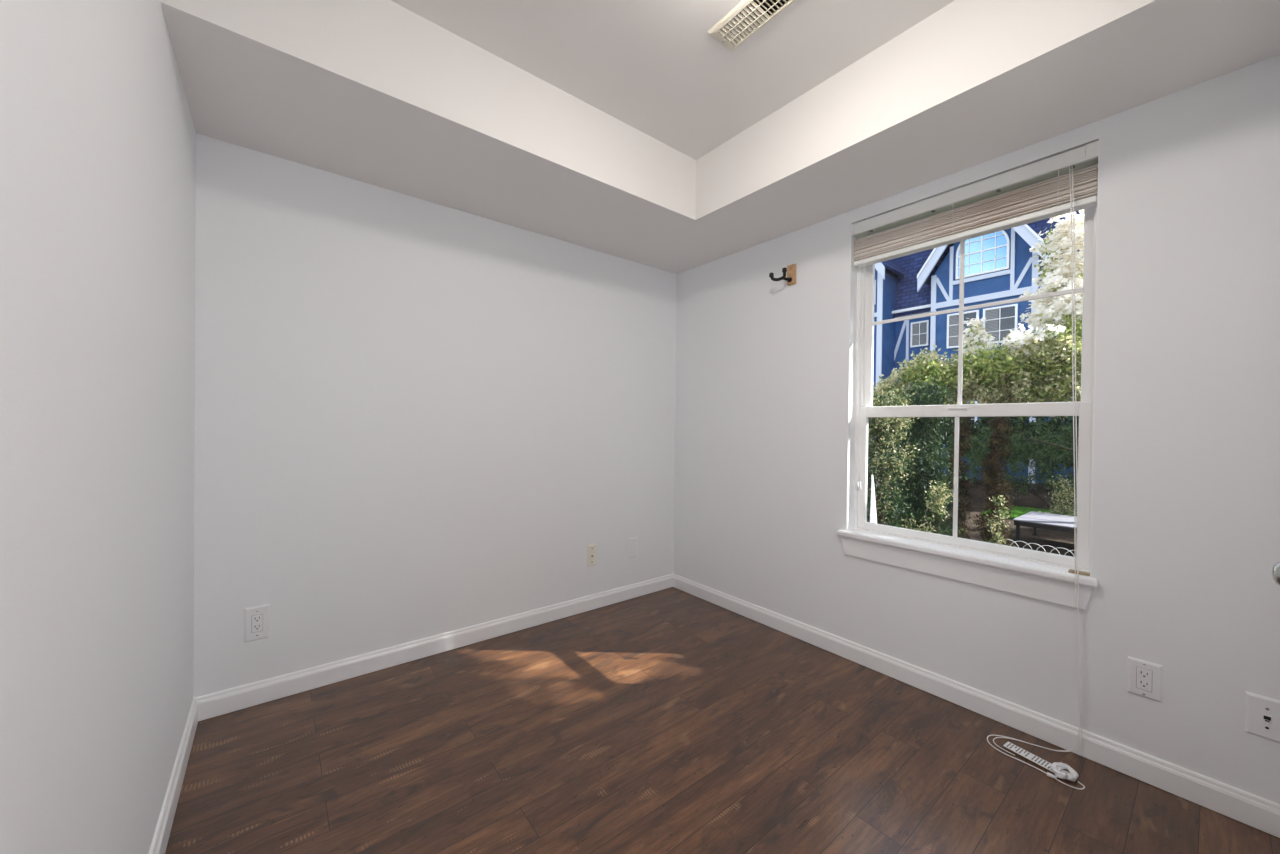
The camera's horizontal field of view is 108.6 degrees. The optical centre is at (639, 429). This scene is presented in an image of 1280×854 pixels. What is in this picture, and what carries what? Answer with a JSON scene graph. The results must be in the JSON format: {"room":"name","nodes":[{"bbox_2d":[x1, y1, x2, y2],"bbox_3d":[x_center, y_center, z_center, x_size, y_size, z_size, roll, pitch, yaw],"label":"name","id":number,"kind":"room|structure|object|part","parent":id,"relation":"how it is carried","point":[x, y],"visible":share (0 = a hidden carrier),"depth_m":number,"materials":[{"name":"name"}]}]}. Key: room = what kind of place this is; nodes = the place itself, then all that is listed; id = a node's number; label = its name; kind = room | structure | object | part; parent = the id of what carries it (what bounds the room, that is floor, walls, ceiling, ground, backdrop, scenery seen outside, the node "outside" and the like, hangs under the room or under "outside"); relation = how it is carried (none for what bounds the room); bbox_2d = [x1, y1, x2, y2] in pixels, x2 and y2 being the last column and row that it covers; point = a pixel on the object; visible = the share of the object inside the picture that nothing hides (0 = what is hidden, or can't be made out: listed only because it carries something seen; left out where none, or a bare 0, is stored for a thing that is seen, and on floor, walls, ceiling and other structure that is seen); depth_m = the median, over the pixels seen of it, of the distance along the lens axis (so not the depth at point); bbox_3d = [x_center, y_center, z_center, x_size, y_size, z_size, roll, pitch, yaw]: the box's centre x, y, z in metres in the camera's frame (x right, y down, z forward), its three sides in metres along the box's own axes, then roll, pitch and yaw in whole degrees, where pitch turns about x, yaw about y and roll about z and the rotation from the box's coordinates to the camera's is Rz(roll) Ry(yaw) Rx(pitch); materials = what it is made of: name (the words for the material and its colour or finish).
{"room":"empty bedroom","nodes":[
{"label":"empty bedroom","id":0,"kind":"room"},
{"bbox_2d":[0,0,195,853],"bbox_3d":[-0.626,-0.129,0.306,0.140,2.740,3.500,0,1,-39],"label":"wall","id":1,"kind":"structure","parent":0,"point":[98,134],"depth_m":0.74,"materials":[{"name":"white paint"}]},
{"bbox_2d":[149,698,197,853],"bbox_3d":[-0.580,1.076,0.363,0.014,0.087,3.500,0,1,-39],"label":"baseboard","id":2,"kind":"structure","parent":1,"relation":"attached to","point":[164,825],"depth_m":1.34,"materials":[{"name":"white paint"}]},
{"bbox_2d":[194,133,676,697],"bbox_3d":[-0.751,-0.148,2.534,2.724,2.740,0.140,0,1,-39],"label":"wall","id":3,"kind":"structure","parent":0,"point":[416,418],"depth_m":2.15,"materials":[{"name":"white paint"}]},
{"bbox_2d":[244,604,269,642],"bbox_3d":[-1.527,0.774,1.836,0.078,0.136,0.009,0,1,-39],"label":"electrical outlet","id":4,"kind":"object","parent":3,"relation":"attached to","point":[256,618],"visible":1,"depth_m":1.83,"materials":[{"name":"white plastic"}]},
{"bbox_2d":[252,614,262,632],"bbox_3d":[-1.527,0.774,1.835,0.033,0.067,0.005,0,1,-39],"label":"receptacle","id":5,"kind":"object","parent":4,"relation":"attached to","point":[257,619],"depth_m":1.83,"materials":[{"name":"white plastic"}]},
{"bbox_2d":[195,574,672,720],"bbox_3d":[-0.717,1.057,2.484,2.444,0.087,0.014,0,1,-39],"label":"baseboard","id":6,"kind":"structure","parent":3,"relation":"attached to","point":[226,701],"depth_m":2.15,"materials":[{"name":"white paint"}]},
{"bbox_2d":[587,544,595,566],"bbox_3d":[-0.292,0.771,2.816,0.064,0.130,0.015,0,1,-39],"label":"outlet","id":7,"kind":"object","parent":3,"relation":"attached to","point":[591,549],"visible":1,"depth_m":2.81,"materials":[{"name":"white plastic"}]},
{"bbox_2d":[391,0,954,159],"bbox_3d":[0.400,-1.436,1.101,2.444,0.110,3.500,0,1,-39],"label":"ceiling","id":8,"kind":"structure","parent":0,"point":[655,67],"depth_m":1.68,"materials":[{"name":"white paint"}]},
{"bbox_2d":[708,0,795,51],"bbox_3d":[0.395,-1.379,1.510,0.131,0.011,0.345,0,1,-39],"label":"ceiling vent","id":9,"kind":"object","parent":8,"relation":"in","point":[748,17],"visible":1,"depth_m":1.55,"materials":[{"name":"beige metal"}]},
{"bbox_2d":[161,0,1279,273],"bbox_3d":[0.397,-1.227,1.102,2.444,0.308,3.500,0,1,-39],"label":"ceiling","id":10,"kind":"structure","parent":0,"point":[378,93],"depth_m":1.65,"materials":[{"name":"white paint"}]},
{"bbox_2d":[165,587,1279,853],"bbox_3d":[0.368,1.187,1.122,2.724,0.120,3.780,0,1,-39],"label":"floor","id":11,"kind":"structure","parent":0,"point":[672,720],"depth_m":1.52,"materials":[{"name":"laminate"}]},
{"bbox_2d":[1003,742,1078,781],"bbox_3d":[1.354,1.121,1.561,0.080,0.027,0.196,0,1,-39],"label":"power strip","id":12,"kind":"object","parent":11,"relation":"on","point":[1057,768],"visible":1,"depth_m":1.53,"materials":[{"name":"white plastic"}]},
{"bbox_2d":[673,54,1279,803],"bbox_3d":[1.438,-0.117,1.862,0.140,2.740,3.640,0,1,-39],"label":"wall","id":13,"kind":"structure","parent":0,"point":[1186,529],"depth_m":1.54,"materials":[{"name":"white paint"}]},
{"bbox_2d":[769,264,796,285],"bbox_3d":[0.772,-0.845,2.498,0.114,0.106,0.102,0,1,-39],"label":"hanger","id":14,"kind":"object","parent":13,"relation":"attached to","point":[791,269],"visible":1,"depth_m":2.49,"materials":[{"name":"brown wood"}]},
{"bbox_3d":[0.748,-0.828,2.486,0.087,0.050,0.031,1,1,35],"label":"yoke arm","id":15,"kind":"part","parent":14,"relation":"part of","materials":[{"name":"black metal"}]},
{"bbox_2d":[841,536,1093,609],"bbox_3d":[1.280,0.577,1.934,0.012,0.088,0.902,0,1,-39],"label":"trim","id":16,"kind":"structure","parent":13,"relation":"attached to","point":[1037,587],"depth_m":1.84,"materials":[{"name":"white paint"}]},
{"bbox_2d":[837,529,1098,587],"bbox_3d":[1.302,0.519,1.951,0.107,0.030,0.925,0,1,-39],"label":"window sill","id":17,"kind":"structure","parent":13,"relation":"attached to","point":[997,561],"depth_m":1.85,"materials":[{"name":"white paint"}]},
{"bbox_2d":[1068,569,1089,575],"bbox_3d":[1.555,0.506,1.624,0.028,0.007,0.059,0,1,-39],"label":"shim","id":18,"kind":"object","parent":17,"relation":"on","point":[1069,570],"visible":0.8,"depth_m":1.62,"materials":[{"name":"brown wood"}]},
{"bbox_2d":[846,137,1099,576],"bbox_3d":[1.327,-0.253,1.948,0.072,1.515,0.873,0,1,-39],"label":"trim","id":19,"kind":"structure","parent":13,"relation":"attached to","point":[853,270],"depth_m":2.27,"materials":[{"name":"white paint"}]},
{"bbox_2d":[854,164,1097,571],"bbox_3d":[1.381,-0.245,1.992,0.072,1.530,0.873,0,1,-39],"label":"window","id":20,"kind":"structure","parent":13,"relation":"in","point":[864,352],"depth_m":1.93,"materials":[{"name":"white plastic"}]},
{"bbox_2d":[851,140,1098,789],"bbox_3d":[1.240,0.065,1.871,0.311,2.132,0.889,0,1,-39],"label":"blind","id":21,"kind":"object","parent":20,"relation":"attached to","point":[1078,190],"visible":0.98,"depth_m":1.81,"materials":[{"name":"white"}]},
{"bbox_3d":[1.067,-0.347,2.219,0.027,1.210,0.030,0,1,-39],"label":"tilt cord","id":22,"kind":"part","parent":21,"relation":"part of","materials":[{"name":"white plastic"}]},
{"bbox_3d":[1.338,-0.809,1.947,0.050,0.022,0.857,0,1,-39],"label":"rail","id":23,"kind":"part","parent":21,"relation":"part of","materials":[{"name":"white"}]},
{"bbox_3d":[1.409,0.096,1.608,0.248,2.079,0.267,0,1,-39],"label":"lift cord","id":24,"kind":"part","parent":21,"relation":"part of","materials":[{"name":"white fabric"}]},
{"bbox_3d":[1.364,0.196,1.985,0.025,0.604,0.839,0,1,-39],"label":"sash","id":25,"kind":"part","parent":20,"relation":"part of","materials":[{"name":"white plastic"}]},
{"bbox_3d":[1.396,-0.522,1.995,0.024,0.932,0.827,0,1,-39],"label":"sash","id":26,"kind":"part","parent":20,"relation":"part of","materials":[{"name":"white plastic"}]},
{"bbox_2d":[673,574,1279,837],"bbox_3d":[1.015,1.080,2.261,0.014,0.087,2.522,0,1,-39],"label":"baseboard","id":27,"kind":"structure","parent":13,"relation":"attached to","point":[1260,813],"depth_m":1.69,"materials":[{"name":"white paint"}]},
{"bbox_2d":[1127,656,1162,702],"bbox_3d":[1.634,0.810,1.490,0.009,0.118,0.077,0,1,-39],"label":"electrical outlet","id":28,"kind":"object","parent":13,"relation":"attached to","point":[1144,678],"visible":1,"depth_m":1.49,"materials":[{"name":"white plastic"}]},
{"bbox_2d":[1136,667,1151,691],"bbox_3d":[1.633,0.810,1.490,0.005,0.067,0.033,0,1,-39],"label":"receptacle","id":29,"kind":"object","parent":28,"relation":"attached to","point":[1143,674],"depth_m":1.49,"materials":[{"name":"white plastic"}]},
{"bbox_2d":[1245,691,1279,742],"bbox_3d":[1.781,0.821,1.306,0.008,0.118,0.076,0,1,-39],"label":"outlet","id":30,"kind":"object","parent":13,"relation":"attached to","point":[1262,713],"visible":1,"depth_m":1.31,"materials":[{"name":"white plastic"}]},
{"bbox_3d":[1.479,0.031,0.935,0.950,2.220,0.100,0,1,-39],"label":"wall","id":31,"kind":"structure","parent":0,"visible":0},
{"bbox_2d":[1272,562,1279,584],"bbox_3d":[1.449,0.148,0.996,0.734,1.969,0.119,0,1,-39],"label":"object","id":32,"kind":"structure","parent":31,"relation":"in","point":[1276,568],"depth_m":0.83,"materials":[{"name":"silver metal"}]},
{"label":"outside","id":33,"kind":"structure","parent":0,"visible":0},
{"bbox_2d":[867,473,1076,556],"bbox_3d":[20.620,1.718,25.912,59.860,0.200,70.000,0,1,-39],"label":"ground","id":34,"kind":"structure","parent":33,"point":[1059,540],"depth_m":7.92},
{"bbox_2d":[870,475,876,522],"bbox_3d":[1.724,0.955,3.333,0.049,1.240,0.145,0,1,-39],"label":"board","id":35,"kind":"object","parent":34,"relation":"on","point":[873,517],"visible":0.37,"depth_m":3.36,"materials":[{"name":"white"}]},
{"bbox_2d":[867,386,919,527],"bbox_3d":[2.581,0.642,5.049,0.871,2.201,0.940,0,1,-39],"label":"evergreen shrub","id":36,"kind":"object","parent":34,"relation":"on","point":[878,427],"visible":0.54,"depth_m":4.94,"materials":[{"name":"green plant"}]},
{"bbox_2d":[900,480,952,533],"bbox_3d":[2.800,1.036,4.535,0.476,1.094,0.422,0,1,-39],"label":"shrub","id":37,"kind":"object","parent":34,"relation":"on","point":[935,498],"visible":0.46,"depth_m":4.51,"materials":[{"name":"green plant"}]},
{"bbox_2d":[884,374,972,537],"bbox_3d":[3.457,0.531,5.653,1.071,2.472,1.030,1,0,17],"label":"evergreen shrub","id":38,"kind":"object","parent":34,"relation":"on","point":[926,462],"visible":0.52,"depth_m":5.49,"materials":[{"name":"green plant"}]},
{"bbox_2d":[942,417,976,538],"bbox_3d":[4.276,0.696,6.206,0.425,1.991,0.429,0,1,-39],"label":"cypress tree","id":39,"kind":"object","parent":34,"relation":"on","point":[963,484],"visible":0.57,"depth_m":6.16,"materials":[{"name":"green plant"}]},
{"bbox_2d":[868,210,1082,485],"bbox_3d":[13.151,-3.518,15.907,7.060,10.255,15.811,0,1,-39],"label":"house","id":40,"kind":"structure","parent":34,"relation":"on","point":[999,266],"depth_m":15.32,"materials":[{"name":"blue"}]},
{"bbox_3d":[8.501,-3.365,18.577,2.200,9.795,3.440,0,1,-39],"label":"wall panel","id":41,"kind":"part","parent":40,"relation":"part of","materials":[{"name":"blue"}]},
{"bbox_3d":[10.046,-3.426,16.522,0.008,0.792,0.481,0,1,-39],"label":"pane","id":42,"kind":"part","parent":40,"relation":"part of","materials":[{"name":"white glass"}]},
{"bbox_3d":[10.050,-6.494,15.077,0.070,2.680,1.720,0,1,-39],"label":"barge moulding","id":43,"kind":"part","parent":40,"relation":"part of","materials":[{"name":"white wood"}]},
{"bbox_3d":[10.596,-3.276,15.109,0.008,1.026,0.778,0,1,-39],"label":"pane","id":44,"kind":"part","parent":40,"relation":"part of","materials":[{"name":"black"}]},
{"bbox_3d":[10.616,-0.547,15.065,0.008,1.170,0.610,0,1,-39],"label":"pane","id":45,"kind":"part","parent":40,"relation":"part of","materials":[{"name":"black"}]},
{"bbox_3d":[13.714,-1.234,16.396,5.550,5.693,15.811,0,1,-39],"label":"wall panel","id":46,"kind":"part","parent":40,"relation":"part of","materials":[{"name":"blue"}]},
{"bbox_3d":[11.379,-2.882,15.126,1.200,8.953,2.840,0,1,-39],"label":"wall panel","id":47,"kind":"part","parent":40,"relation":"part of","materials":[{"name":"blue"}]},
{"bbox_3d":[11.215,-3.262,14.334,0.008,1.026,0.762,0,1,-39],"label":"pane","id":48,"kind":"part","parent":40,"relation":"part of","materials":[{"name":"black"}]},
{"bbox_3d":[11.122,-6.471,13.733,0.070,2.680,1.720,0,1,-39],"label":"barge moulding","id":49,"kind":"part","parent":40,"relation":"part of","materials":[{"name":"white wood"}]},
{"bbox_2d":[874,403,1078,481],"bbox_3d":[10.028,0.356,12.490,2.341,2.510,7.494,0,1,-39],"label":"shrub","id":50,"kind":"object","parent":34,"relation":"on","point":[1016,422],"visible":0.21,"depth_m":12.01,"materials":[{"name":"green plant"}]},
{"bbox_2d":[873,209,1083,452],"bbox_3d":[5.554,-1.115,6.359,4.529,5.451,2.120,1,0,10],"label":"tree","id":51,"kind":"object","parent":34,"relation":"on","point":[1046,356],"visible":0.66,"depth_m":6.34,"materials":[{"name":"green plant"}]},
{"bbox_2d":[971,417,1017,545],"bbox_3d":[4.565,0.739,5.926,0.465,1.923,0.418,1,1,24],"label":"cypress tree","id":52,"kind":"object","parent":34,"relation":"on","point":[992,477],"visible":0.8,"depth_m":5.88,"materials":[{"name":"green plant"}]},
{"bbox_2d":[984,495,1015,546],"bbox_3d":[4.053,1.159,5.201,0.291,0.862,0.306,0,1,-39],"label":"shrub","id":53,"kind":"object","parent":34,"relation":"on","point":[998,514],"visible":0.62,"depth_m":5.20,"materials":[{"name":"green plant"}]},
{"bbox_2d":[936,416,1078,507],"bbox_3d":[8.418,0.514,9.339,1.368,2.207,4.344,0,1,-39],"label":"shrub","id":54,"kind":"object","parent":34,"relation":"on","point":[1055,454],"visible":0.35,"depth_m":9.55,"materials":[{"name":"green plant"}]},
{"bbox_2d":[984,505,1076,518],"bbox_3d":[7.263,1.570,8.419,1.515,0.100,1.358,0,1,-39],"label":"lawn","id":55,"kind":"structure","parent":34,"relation":"on","point":[1020,511],"depth_m":8.64,"materials":[{"name":"green plant"}]},
{"bbox_2d":[1003,539,1074,556],"bbox_3d":[4.829,1.479,5.348,0.014,0.233,1.120,0,1,-39],"label":"fence","id":56,"kind":"object","parent":34,"relation":"on","point":[1003,539],"visible":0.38,"depth_m":5.45,"materials":[{"name":"white metal"}]},
{"bbox_2d":[1013,511,1076,544],"bbox_3d":[6.004,1.428,6.118,1.040,0.352,1.440,0,1,-39],"label":"garden table","id":57,"kind":"object","parent":34,"relation":"on","point":[1040,520],"visible":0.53,"depth_m":6.30,"materials":[{"name":"grey wood"}]},
{"bbox_3d":[5.218,1.458,6.349,0.040,0.270,0.040,0,1,-39],"label":"leg","id":58,"kind":"part","parent":57,"relation":"part of","materials":[{"name":"black metal"}]},
{"bbox_2d":[1038,475,1076,515],"bbox_3d":[6.660,1.156,7.227,0.743,0.897,0.464,0,1,-29],"label":"shrub","id":59,"kind":"object","parent":34,"relation":"on","point":[1060,509],"visible":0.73,"depth_m":7.17,"materials":[{"name":"green plant"}]}
]}

